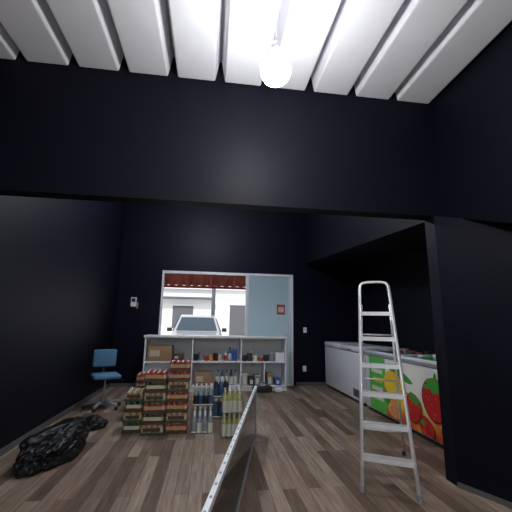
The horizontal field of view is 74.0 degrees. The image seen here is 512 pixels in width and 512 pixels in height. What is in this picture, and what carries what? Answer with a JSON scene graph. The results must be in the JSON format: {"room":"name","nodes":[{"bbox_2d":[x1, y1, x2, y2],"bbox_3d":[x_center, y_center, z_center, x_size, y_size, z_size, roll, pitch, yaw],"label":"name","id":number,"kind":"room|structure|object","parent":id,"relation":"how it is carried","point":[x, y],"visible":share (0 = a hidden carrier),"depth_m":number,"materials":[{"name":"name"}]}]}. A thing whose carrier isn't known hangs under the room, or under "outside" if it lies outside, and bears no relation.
{"room":"small grocery shop","nodes":[
{"label":"small grocery shop","id":0,"kind":"room"},
{"bbox_2d":[0,195,125,448],"bbox_3d":[-2.433,-0.478,2.433,0.200,4.500,10.800,2,-11,-7],"label":"wall","id":1,"kind":"structure","parent":0,"point":[60,259],"depth_m":4.38,"materials":[{"name":"black paint"}]},
{"bbox_2d":[0,384,108,456],"bbox_3d":[-2.749,2.248,4.829,0.012,0.070,4.580,2,-11,-7],"label":"baseboard","id":2,"kind":"structure","parent":1,"relation":"attached to","point":[12,445],"depth_m":4.37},
{"bbox_2d":[164,273,245,289],"bbox_3d":[-0.842,1.474,8.409,7.000,3.135,1.057,2,-11,-7],"label":"awning","id":3,"kind":"object","parent":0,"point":[171,280],"visible":0.13,"depth_m":8.86,"materials":[{"name":"ceramic"}]},
{"bbox_2d":[0,50,442,219],"bbox_3d":[0.333,-1.462,3.492,5.470,2.070,0.150,2,-11,-7],"label":"wall header","id":4,"kind":"structure","parent":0,"point":[71,131],"depth_m":3.24,"materials":[{"name":"black paint"}]},
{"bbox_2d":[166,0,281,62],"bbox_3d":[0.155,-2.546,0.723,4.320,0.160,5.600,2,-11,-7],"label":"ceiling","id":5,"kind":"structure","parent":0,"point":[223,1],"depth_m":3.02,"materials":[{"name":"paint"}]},
{"bbox_2d":[109,203,356,386],"bbox_3d":[-0.231,0.649,7.963,5.670,4.500,0.200,2,-11,-7],"label":"wall","id":6,"kind":"structure","parent":0,"point":[156,238],"depth_m":7.90,"materials":[{"name":"black paint"}]},
{"bbox_2d":[130,297,138,308],"bbox_3d":[-2.655,1.024,7.432,0.160,0.240,0.045,2,-11,-7],"label":"wall thermostat","id":7,"kind":"object","parent":6,"relation":"attached to","point":[134,303],"visible":1,"depth_m":7.42,"materials":[{"name":"white plastic"}]},
{"bbox_2d":[110,382,326,386],"bbox_3d":[-0.342,2.798,7.420,5.450,0.070,0.012,2,-11,-7],"label":"baseboard","id":8,"kind":"structure","parent":6,"relation":"attached to","point":[297,383],"depth_m":7.13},
{"bbox_2d":[158,270,293,385],"bbox_3d":[-0.639,1.610,7.648,3.000,2.480,0.100,2,-11,-7],"label":"window","id":9,"kind":"structure","parent":6,"relation":"in","point":[164,271],"depth_m":7.76,"materials":[{"name":"metal"}]},
{"bbox_2d":[246,276,289,384],"bbox_3d":[0.288,1.661,7.739,1.005,2.405,0.070,2,-11,-7],"label":"door","id":10,"kind":"structure","parent":9,"relation":"attached to","point":[268,298],"depth_m":7.83,"materials":[{"name":"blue glass"}]},
{"bbox_2d":[0,0,511,103],"bbox_3d":[0.139,-2.358,0.684,4.292,0.226,5.599,2,-11,-7],"label":"ceiling","id":11,"kind":"structure","parent":0,"point":[411,49],"depth_m":2.85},
{"bbox_2d":[261,0,290,87],"bbox_3d":[0.139,-1.534,2.395,0.209,0.730,0.209,2,-11,-7],"label":"pendant bulb","id":12,"kind":"object","parent":11,"relation":"hanging from","point":[275,68],"visible":1,"depth_m":2.28,"materials":[{"name":"white glass"}]},
{"bbox_2d":[0,384,511,511],"bbox_3d":[0.339,1.921,2.345,5.870,0.150,10.800,2,-11,-7],"label":"floor","id":13,"kind":"structure","parent":0,"point":[307,459],"depth_m":3.20,"materials":[{"name":"brown wood"}]},
{"bbox_2d":[13,416,90,478],"bbox_3d":[-2.035,1.873,3.481,0.496,0.306,1.090,2,-11,-7],"label":"plastic bag","id":14,"kind":"object","parent":13,"relation":"on","point":[60,443],"visible":1,"depth_m":3.20,"materials":[{"name":"black plastic"}]},
{"bbox_2d":[86,414,107,430],"bbox_3d":[-2.098,2.131,4.384,0.337,0.147,0.318,-5,-13,28],"label":"plastic bag","id":15,"kind":"object","parent":13,"relation":"on","point":[95,422],"visible":0.77,"depth_m":4.31,"materials":[{"name":"black plastic"}]},
{"bbox_2d":[82,349,121,412],"bbox_3d":[-2.410,1.954,5.407,0.558,0.880,0.587,2,-11,-7],"label":"office chair","id":16,"kind":"object","parent":13,"relation":"on","point":[103,358],"visible":1,"depth_m":5.51,"materials":[{"name":"blue plastic"}]},
{"bbox_2d":[121,387,144,433],"bbox_3d":[-1.542,1.962,4.346,0.238,0.483,0.303,2,-11,-7],"label":"drink","id":17,"kind":"object","parent":13,"relation":"on","point":[131,418],"visible":0.89,"depth_m":4.21,"materials":[{"name":"brown cardboard"}]},
{"bbox_2d":[135,372,153,414],"bbox_3d":[-1.604,2.009,4.905,0.258,0.605,0.244,2,-11,-7],"label":"drink","id":18,"kind":"object","parent":13,"relation":"on","point":[139,382],"visible":0.16,"depth_m":4.83,"materials":[{"name":"brown cardboard"}]},
{"bbox_2d":[139,370,168,435],"bbox_3d":[-1.268,1.831,4.289,0.287,0.727,0.268,2,-11,-7],"label":"drink","id":19,"kind":"object","parent":13,"relation":"on","point":[150,426],"visible":0.98,"depth_m":4.17,"materials":[{"name":"brown cardboard"}]},
{"bbox_2d":[164,360,190,433],"bbox_3d":[-0.996,1.789,4.373,0.281,0.849,0.263,2,-11,-7],"label":"drink","id":20,"kind":"object","parent":13,"relation":"on","point":[174,405],"visible":1,"depth_m":4.25,"materials":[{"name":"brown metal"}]},
{"bbox_2d":[191,410,212,433],"bbox_3d":[-0.681,2.097,4.306,0.264,0.230,0.201,2,-11,-7],"label":"pack","id":21,"kind":"object","parent":13,"relation":"on","point":[199,425],"visible":1,"depth_m":4.22,"materials":[{"name":"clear plastic"}]},
{"bbox_2d":[193,383,212,418],"bbox_3d":[-0.721,2.022,4.637,0.264,0.504,0.267,2,-11,-7],"label":"pack","id":22,"kind":"object","parent":13,"relation":"on","point":[202,397],"visible":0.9,"depth_m":4.54,"materials":[{"name":"blue plastic"}]},
{"bbox_2d":[142,334,287,391],"bbox_3d":[-0.822,2.209,7.069,2.920,1.075,0.470,2,-11,-7],"label":"shelf","id":23,"kind":"object","parent":13,"relation":"on","point":[190,345],"visible":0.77,"depth_m":7.23,"materials":[{"name":"white laminate"}]},
{"bbox_2d":[147,345,173,360],"bbox_3d":[-1.947,1.976,6.949,0.480,0.296,0.312,2,-11,-7],"label":"cardboard box","id":24,"kind":"object","parent":23,"relation":"in","point":[155,352],"visible":0.99,"depth_m":6.80,"materials":[{"name":"brown cardboard"}]},
{"bbox_2d":[174,353,183,360],"bbox_3d":[-1.579,2.063,6.967,0.180,0.146,0.242,2,-11,-7],"label":"cardboard box","id":25,"kind":"object","parent":23,"relation":"in","point":[177,356],"visible":0.8,"depth_m":6.86,"materials":[{"name":"brown cardboard"}]},
{"bbox_2d":[194,371,211,385],"bbox_3d":[-1.076,2.494,6.952,0.350,0.261,0.242,2,-11,-7],"label":"cardboard box","id":26,"kind":"object","parent":23,"relation":"in","point":[203,377],"visible":0.77,"depth_m":6.84,"materials":[{"name":"brown cardboard"}]},
{"bbox_2d":[194,352,221,360],"bbox_3d":[-0.997,2.082,7.078,0.585,0.170,0.215,2,-11,-7],"label":"jar","id":27,"kind":"object","parent":23,"relation":"on","point":[215,356],"visible":1,"depth_m":7.00,"materials":[{"name":"plastic"}]},
{"bbox_2d":[216,369,236,384],"bbox_3d":[-0.602,2.491,6.998,0.440,0.300,0.080,2,-11,-7],"label":"water bottles","id":28,"kind":"object","parent":23,"relation":"on","point":[232,381],"visible":0.79,"depth_m":6.98},
{"bbox_2d":[224,346,236,360],"bbox_3d":[-0.533,2.028,7.100,0.275,0.300,0.165,2,-11,-7],"label":"cleaning bottles","id":29,"kind":"object","parent":23,"relation":"on","point":[232,356],"visible":1,"depth_m":7.05,"materials":[{"name":"blue plastic"}]},
{"bbox_2d":[242,351,273,360],"bbox_3d":[0.043,2.090,7.139,0.672,0.212,0.170,2,-11,-7],"label":"tools","id":30,"kind":"object","parent":23,"relation":"on","point":[249,357],"visible":1,"depth_m":7.06,"materials":[{"name":"plastic"}]},
{"bbox_2d":[241,372,280,385],"bbox_3d":[0.095,2.551,7.091,0.800,0.239,0.262,2,-11,-7],"label":"supplies","id":31,"kind":"object","parent":23,"relation":"on","point":[255,379],"visible":0.91,"depth_m":6.98,"materials":[{"name":"plastic"}]},
{"bbox_2d":[274,352,283,360],"bbox_3d":[0.483,2.134,7.227,0.180,0.174,0.260,2,-11,-7],"label":"storage box","id":32,"kind":"object","parent":23,"relation":"on","point":[278,356],"visible":0.87,"depth_m":7.11,"materials":[{"name":"white plastic"}]},
{"bbox_2d":[212,376,228,417],"bbox_3d":[-0.520,2.083,5.035,0.228,0.544,0.231,2,-11,-7],"label":"pack","id":33,"kind":"object","parent":13,"relation":"on","point":[218,389],"visible":0.8,"depth_m":4.94,"materials":[{"name":"plastic"}]},
{"bbox_2d":[221,387,241,436],"bbox_3d":[-0.305,1.939,4.246,0.240,0.528,0.243,2,-11,-7],"label":"pack","id":34,"kind":"object","parent":13,"relation":"on","point":[232,404],"visible":0.94,"depth_m":4.15},
{"bbox_2d":[202,386,262,511],"bbox_3d":[-0.121,1.624,2.722,0.230,0.564,3.218,0,-11,4],"label":"glass panel","id":35,"kind":"object","parent":13,"relation":"on","point":[225,495],"visible":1,"depth_m":2.44,"materials":[{"name":"white"}]},
{"bbox_2d":[252,381,282,392],"bbox_3d":[0.226,2.612,6.795,0.600,0.212,0.150,2,-11,-7],"label":"tool bag","id":36,"kind":"object","parent":13,"relation":"on","point":[260,389],"visible":0.86,"depth_m":6.74,"materials":[{"name":"fabric"}]},
{"bbox_2d":[325,341,395,405],"bbox_3d":[2.015,2.254,6.776,0.730,0.965,1.900,2,-11,-7],"label":"chest freezer","id":37,"kind":"object","parent":13,"relation":"on","point":[341,358],"visible":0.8,"depth_m":6.56,"materials":[{"name":"plastic"}]},
{"bbox_2d":[358,281,423,503],"bbox_3d":[1.244,1.140,3.373,0.476,1.810,1.090,-3,-12,17],"label":"step ladder","id":38,"kind":"object","parent":13,"relation":"on","point":[403,462],"visible":1,"depth_m":3.10,"materials":[{"name":"metal"}]},
{"bbox_2d":[364,348,443,448],"bbox_3d":[2.312,1.828,4.653,0.718,0.990,2.230,2,-11,-7],"label":"freezer","id":39,"kind":"object","parent":13,"relation":"on","point":[420,375],"visible":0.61,"depth_m":4.39,"materials":[{"name":"plastic"}]},
{"bbox_2d":[354,251,435,353],"bbox_3d":[2.813,0.289,5.880,0.200,4.500,4.800,2,-11,-7],"label":"wall","id":40,"kind":"structure","parent":0,"point":[407,276],"depth_m":6.19,"materials":[{"name":"black paint"}]},
{"bbox_2d":[304,213,511,501],"bbox_3d":[2.451,-0.175,3.043,1.280,4.300,10.400,2,-11,-7],"label":"wall","id":41,"kind":"structure","parent":0,"point":[470,261],"depth_m":3.01,"materials":[{"name":"black paint"}]},
{"bbox_2d":[457,482,511,508],"bbox_3d":[2.040,1.870,2.439,0.012,0.040,1.149,8,-13,-32],"label":"baseboard","id":42,"kind":"structure","parent":41,"relation":"attached to","point":[498,500],"depth_m":2.73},
{"bbox_2d":[432,21,511,222],"bbox_3d":[2.349,-1.787,0.876,0.170,2.380,5.600,2,-11,-7],"label":"wall","id":43,"kind":"structure","parent":0,"point":[472,115],"depth_m":2.99,"materials":[{"name":"black paint"}]},
{"label":"outside","id":44,"kind":"structure","parent":0,"visible":0},
{"bbox_3d":[-2.232,6.040,23.189,30.000,0.150,32.000,2,-11,-7],"label":"ground","id":45,"kind":"structure","parent":44,"visible":0},
{"bbox_2d":[167,315,226,334],"bbox_3d":[-2.317,3.176,13.430,2.220,1.690,4.250,2,-11,-7],"label":"parked car","id":46,"kind":"object","parent":45,"relation":"on","point":[186,324],"visible":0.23,"depth_m":12.68,"materials":[{"name":"silver metal"}]},
{"bbox_2d":[161,285,245,335],"bbox_3d":[-1.826,3.164,20.978,30.000,4.650,1.500,2,-11,-7],"label":"facade","id":47,"kind":"object","parent":45,"relation":"on","point":[229,303],"visible":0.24,"depth_m":20.55,"materials":[{"name":"white paint"}]},
{"bbox_2d":[211,289,215,314],"bbox_3d":[-2.024,1.541,16.384,1.500,6.050,0.171,2,-11,-7],"label":"utility pole","id":48,"kind":"object","parent":45,"relation":"on","point":[213,290],"visible":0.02,"depth_m":16.18,"materials":[{"name":"grey metal"}]}
]}

